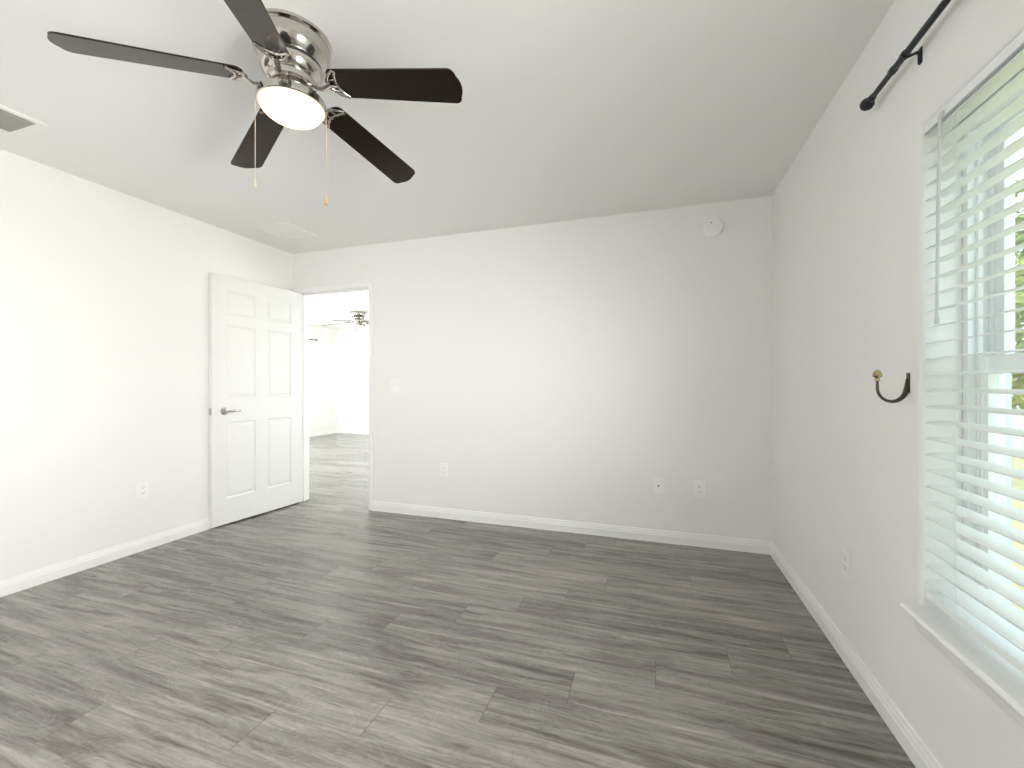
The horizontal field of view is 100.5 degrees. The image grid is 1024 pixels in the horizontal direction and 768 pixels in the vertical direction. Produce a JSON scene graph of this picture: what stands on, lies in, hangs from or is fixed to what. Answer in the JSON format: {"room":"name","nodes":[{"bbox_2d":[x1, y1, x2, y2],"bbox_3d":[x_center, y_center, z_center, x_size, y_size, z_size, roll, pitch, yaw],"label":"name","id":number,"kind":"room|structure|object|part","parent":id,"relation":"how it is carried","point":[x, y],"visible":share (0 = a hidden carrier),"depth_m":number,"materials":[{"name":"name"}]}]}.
{"room":"empty bedroom","nodes":[
{"label":"empty bedroom","id":0,"kind":"room"},
{"bbox_2d":[0,149,292,579],"bbox_3d":[-2.891,-0.062,2.192,0.115,2.440,4.270,0,0,18],"label":"wall","id":1,"kind":"structure","parent":0,"point":[104,291],"depth_m":2.71,"materials":[{"name":"white paint"}]},
{"bbox_2d":[0,518,210,596],"bbox_3d":[-2.811,1.115,2.226,0.014,0.087,4.155,0,0,18],"label":"baseboard","id":2,"kind":"structure","parent":1,"relation":"attached to","point":[30,579],"depth_m":2.70,"materials":[{"name":"white paint"}]},
{"bbox_2d":[137,481,148,499],"bbox_3d":[-2.570,0.738,2.962,0.009,0.116,0.072,0,0,18],"label":"wall outlet","id":3,"kind":"object","parent":1,"relation":"attached to","point":[142,487],"visible":1,"depth_m":2.96,"materials":[{"name":"white plastic"}]},
{"bbox_2d":[309,325,336,432],"bbox_3d":[-4.945,-0.060,7.855,0.115,2.440,4.955,0,0,18],"label":"wall","id":4,"kind":"structure","parent":0,"point":[323,351],"depth_m":9.64,"materials":[{"name":"white paint"}]},
{"bbox_2d":[309,429,336,436],"bbox_3d":[-4.901,1.116,7.780,0.014,0.087,4.840,0,0,18],"label":"baseboard","id":5,"kind":"structure","parent":4,"relation":"attached to","point":[329,431],"depth_m":9.63,"materials":[{"name":"white paint"}]},
{"bbox_2d":[337,328,368,430],"bbox_3d":[-1.038,-0.060,9.108,6.740,2.440,0.115,0,0,18],"label":"wall","id":6,"kind":"structure","parent":0,"point":[352,345],"depth_m":9.93,"materials":[{"name":"white paint"}]},
{"bbox_2d":[337,429,368,433],"bbox_3d":[-1.059,1.117,9.047,6.510,0.087,0.014,0,0,18],"label":"baseboard","id":7,"kind":"structure","parent":6,"relation":"attached to","point":[338,430],"depth_m":9.92,"materials":[{"name":"white paint"}]},
{"bbox_2d":[0,0,894,329],"bbox_3d":[-1.883,-1.351,4.529,8.392,0.140,9.710,0,0,18],"label":"ceiling","id":8,"kind":"structure","parent":0,"point":[568,110],"depth_m":1.96,"materials":[{"name":"white paint"}]},
{"bbox_2d":[0,105,47,136],"bbox_3d":[-2.551,-1.278,1.782,0.285,0.008,0.775,0,0,18],"label":"ceiling vent","id":9,"kind":"object","parent":8,"relation":"in","point":[13,123],"visible":1,"depth_m":2.08,"materials":[{"name":"white metal"}]},
{"bbox_2d":[47,0,462,204],"bbox_3d":[-0.787,-0.988,1.605,1.236,0.588,1.233,0,0,18],"label":"ceiling fan","id":10,"kind":"object","parent":8,"relation":"hanging from","point":[288,97],"visible":1,"depth_m":1.51,"materials":[{"name":"brown wood"}]},
{"bbox_3d":[-1.173,-1.071,1.396,0.502,0.091,0.131,0,0,-26],"label":"blade","id":11,"kind":"part","parent":10,"relation":"part of","materials":[{"name":"black wood"}]},
{"bbox_3d":[-0.921,-0.892,1.538,0.016,0.318,0.004,0,0,-22],"label":"pull chain","id":12,"kind":"part","parent":10,"relation":"part of","materials":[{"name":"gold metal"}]},
{"bbox_3d":[-0.759,-1.071,1.189,0.131,0.091,0.502,0,0,-11],"label":"blade","id":13,"kind":"part","parent":10,"relation":"part of","materials":[{"name":"black wood"}]},
{"bbox_3d":[-1.101,-1.071,1.870,0.502,0.091,0.131,0,0,43],"label":"blade","id":14,"kind":"part","parent":10,"relation":"part of","materials":[{"name":"black wood"}]},
{"bbox_3d":[-0.819,-1.004,1.585,0.219,0.056,0.219,0,0,18],"label":"lamp shade","id":15,"kind":"part","parent":10,"relation":"part of","materials":[{"name":"white glass"}]},
{"bbox_3d":[-0.726,-0.886,1.649,0.016,0.331,0.004,0,0,-37],"label":"pull chain","id":16,"kind":"part","parent":10,"relation":"part of","materials":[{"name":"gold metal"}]},
{"bbox_3d":[-0.635,-1.071,1.942,0.131,0.091,0.502,0,0,25],"label":"blade","id":17,"kind":"part","parent":10,"relation":"part of","materials":[{"name":"black wood"}]},
{"bbox_3d":[-0.422,-1.071,1.530,0.502,0.091,0.131,0,0,10],"label":"blade","id":18,"kind":"part","parent":10,"relation":"part of","materials":[{"name":"black wood"}]},
{"bbox_2d":[252,222,317,240],"bbox_3d":[-1.908,-1.278,3.584,0.370,0.007,0.330,0,0,18],"label":"attic hatch","id":19,"kind":"object","parent":8,"relation":"in","point":[285,231],"visible":1,"depth_m":3.57,"materials":[{"name":"white paint"}]},
{"bbox_2d":[321,311,368,330],"bbox_3d":[-2.748,-0.986,7.519,1.246,0.588,1.203,0,0,18],"label":"ceiling fan","id":20,"kind":"object","parent":8,"relation":"hanging from","point":[358,318],"visible":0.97,"depth_m":7.48,"materials":[{"name":"silver metal"}]},
{"bbox_3d":[-2.735,-1.002,7.567,0.219,0.056,0.219,0,0,18],"label":"lamp shade","id":21,"kind":"part","parent":20,"relation":"part of","materials":[{"name":"white glass"}]},
{"bbox_2d":[0,433,915,767],"bbox_3d":[-1.800,1.169,4.501,8.167,0.020,9.310,0,0,18],"label":"floor","id":22,"kind":"structure","parent":0,"point":[327,629],"depth_m":1.80,"materials":[{"name":"grey laminate"}]},
{"bbox_2d":[293,196,771,540],"bbox_3d":[-1.906,-0.061,4.176,8.202,2.440,0.115,0,0,18],"label":"wall","id":23,"kind":"structure","parent":0,"point":[556,370],"depth_m":3.30,"materials":[{"name":"white paint"}]},
{"bbox_2d":[295,282,372,509],"bbox_3d":[-1.682,0.111,4.101,0.899,2.096,0.141,0,0,18],"label":"door frame","id":24,"kind":"structure","parent":23,"relation":"attached to","point":[365,286],"depth_m":4.18,"materials":[{"name":"white paint"}]},
{"bbox_2d":[209,273,301,527],"bbox_3d":[-2.218,0.130,3.768,0.101,2.033,0.859,0,0,24],"label":"door","id":25,"kind":"structure","parent":24,"relation":"attached to","point":[255,329],"depth_m":3.69,"materials":[{"name":"white paint"}]},
{"bbox_3d":[-2.308,0.223,3.503,0.054,0.066,0.151,0,0,24],"label":"lever handle","id":26,"kind":"part","parent":25,"relation":"part of","materials":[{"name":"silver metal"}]},
{"bbox_2d":[390,379,401,391],"bbox_3d":[-1.047,0.018,3.821,0.116,0.116,0.018,0,0,18],"label":"light switch","id":27,"kind":"object","parent":23,"relation":"attached to","point":[395,385],"visible":1,"depth_m":3.82,"materials":[{"name":"white plastic"}]},
{"bbox_2d":[440,463,447,476],"bbox_3d":[-0.589,0.744,3.673,0.072,0.116,0.009,0,0,18],"label":"wall outlet","id":28,"kind":"object","parent":23,"relation":"attached to","point":[443,466],"visible":1,"depth_m":3.67,"materials":[{"name":"white plastic"}]},
{"bbox_2d":[372,501,770,554],"bbox_3d":[0.244,1.115,3.393,3.210,0.087,0.014,0,0,18],"label":"baseboard","id":29,"kind":"structure","parent":23,"relation":"attached to","point":[652,535],"depth_m":3.28,"materials":[{"name":"white paint"}]},
{"bbox_2d":[653,478,663,493],"bbox_3d":[1.074,0.749,3.118,0.072,0.116,0.014,0,0,18],"label":"cable plate","id":30,"kind":"object","parent":23,"relation":"attached to","point":[658,483],"visible":1,"depth_m":3.12,"materials":[{"name":"white plastic"}]},
{"bbox_2d":[694,481,704,497],"bbox_3d":[1.337,0.749,3.034,0.072,0.116,0.009,0,0,18],"label":"wall outlet","id":31,"kind":"object","parent":23,"relation":"attached to","point":[699,486],"visible":1,"depth_m":3.03,"materials":[{"name":"white plastic"}]},
{"bbox_2d":[703,218,723,236],"bbox_3d":[1.417,-1.104,2.991,0.134,0.134,0.040,0,0,18],"label":"smoke detector","id":32,"kind":"object","parent":23,"relation":"attached to","point":[713,227],"visible":1,"depth_m":2.98,"materials":[{"name":"white plastic"}]},
{"bbox_2d":[772,0,1023,767],"bbox_3d":[1.162,-0.062,0.908,0.100,2.440,4.155,0,0,18],"label":"wall","id":33,"kind":"structure","parent":0,"point":[850,223],"depth_m":1.51,"materials":[{"name":"white paint"}]},
{"bbox_2d":[842,546,850,579],"bbox_3d":[1.393,0.746,1.775,0.009,0.116,0.072,0,0,18],"label":"wall outlet","id":34,"kind":"object","parent":33,"relation":"attached to","point":[846,554],"visible":1,"depth_m":1.76,"materials":[{"name":"white plastic"}]},
{"bbox_2d":[770,541,942,767],"bbox_3d":[1.108,1.114,0.925,0.014,0.087,4.155,0,0,18],"label":"baseboard","id":35,"kind":"structure","parent":33,"relation":"attached to","point":[907,737],"depth_m":1.60,"materials":[{"name":"white paint"}]},
{"bbox_2d":[872,370,909,402],"bbox_3d":[1.211,0.007,1.360,0.097,0.107,0.027,0,0,18],"label":"curtain holdback","id":36,"kind":"object","parent":33,"relation":"attached to","point":[877,374],"visible":1,"depth_m":1.36,"materials":[{"name":"brown metal"}]},
{"bbox_3d":[1.177,-0.028,1.371,0.027,0.036,0.027,0,0,18],"label":"ball knob","id":37,"kind":"part","parent":36,"relation":"part of","materials":[{"name":"gold metal"}]},
{"bbox_3d":[1.215,0.022,1.358,0.088,0.078,0.009,0,0,18],"label":"hook arm","id":38,"kind":"part","parent":36,"relation":"part of","materials":[{"name":"brown metal"}]},
{"bbox_3d":[1.253,-0.003,1.346,0.004,0.064,0.016,0,0,18],"label":"plate","id":39,"kind":"part","parent":36,"relation":"part of","materials":[{"name":"brown metal"}]},
{"bbox_2d":[859,0,950,110],"bbox_3d":[1.002,-0.995,0.683,0.061,0.058,1.798,0,0,18],"label":"curtain rod","id":40,"kind":"object","parent":33,"relation":"attached to","point":[866,104],"visible":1,"depth_m":1.28,"materials":[{"name":"black metal"}]},
{"bbox_2d":[900,603,1023,728],"bbox_3d":[1.162,0.711,0.963,0.156,0.078,0.684,0,0,18],"label":"window sill","id":41,"kind":"structure","parent":33,"relation":"attached to","point":[996,677],"depth_m":1.06,"materials":[{"name":"white paint"}]},
{"bbox_2d":[963,69,1023,631],"bbox_3d":[1.266,-0.052,0.930,0.087,1.452,0.662,0,0,18],"label":"window","id":42,"kind":"structure","parent":33,"relation":"in","point":[1006,321],"depth_m":1.21,"materials":[{"name":"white glass"}]},
{"bbox_2d":[923,31,1023,673],"bbox_3d":[1.157,-0.068,0.966,0.070,1.418,0.652,0,0,18],"label":"window blind","id":43,"kind":"object","parent":42,"relation":"attached to","point":[994,631],"visible":1,"depth_m":1.09,"materials":[{"name":"white plastic"}]},
{"bbox_3d":[1.221,-0.061,1.137,0.056,1.366,0.002,0,0,18],"label":"ladder cord","id":44,"kind":"part","parent":43,"relation":"part of","materials":[{"name":"white fabric"}]},
{"bbox_3d":[1.164,0.631,0.963,0.053,0.019,0.646,0,0,18],"label":"rail","id":45,"kind":"part","parent":43,"relation":"part of","materials":[{"name":"white plastic"}]},
{"bbox_3d":[1.257,0.285,0.932,0.024,0.729,0.610,0,0,18],"label":"sash","id":46,"kind":"part","parent":42,"relation":"part of","materials":[{"name":"white plastic"}]},
{"bbox_3d":[1.289,-0.397,0.922,0.024,0.715,0.610,0,0,18],"label":"sash","id":47,"kind":"part","parent":42,"relation":"part of","materials":[{"name":"white plastic"}]},
{"bbox_2d":[962,69,1022,603],"bbox_3d":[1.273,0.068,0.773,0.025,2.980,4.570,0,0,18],"label":"window frame","id":48,"kind":"structure","parent":0,"point":[1008,375],"depth_m":1.22,"materials":[{"name":"paint"}]},
{"label":"outside","id":49,"kind":"structure","parent":0,"visible":0},
{"bbox_2d":[1012,457,1023,611],"bbox_3d":[24.486,1.535,8.730,39.023,0.150,48.000,0,0,18],"label":"ground","id":50,"kind":"structure","parent":49,"point":[1018,463],"depth_m":5.07,"materials":[{"name":"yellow plant"}]},
{"bbox_2d":[1012,178,1023,409],"bbox_3d":[7.625,-0.807,5.958,3.122,4.550,3.153,0,0,18],"label":"tree","id":51,"kind":"object","parent":50,"relation":"on","point":[1017,399],"visible":0.15,"depth_m":5.84,"materials":[{"name":"green plant"}]},
{"bbox_2d":[1012,338,1023,449],"bbox_3d":[14.691,0.011,10.928,8.800,2.900,5.800,0,0,18],"label":"neighbor house","id":52,"kind":"structure","parent":50,"relation":"on","point":[1017,420],"depth_m":9.45,"materials":[{"name":"white"}]}
]}

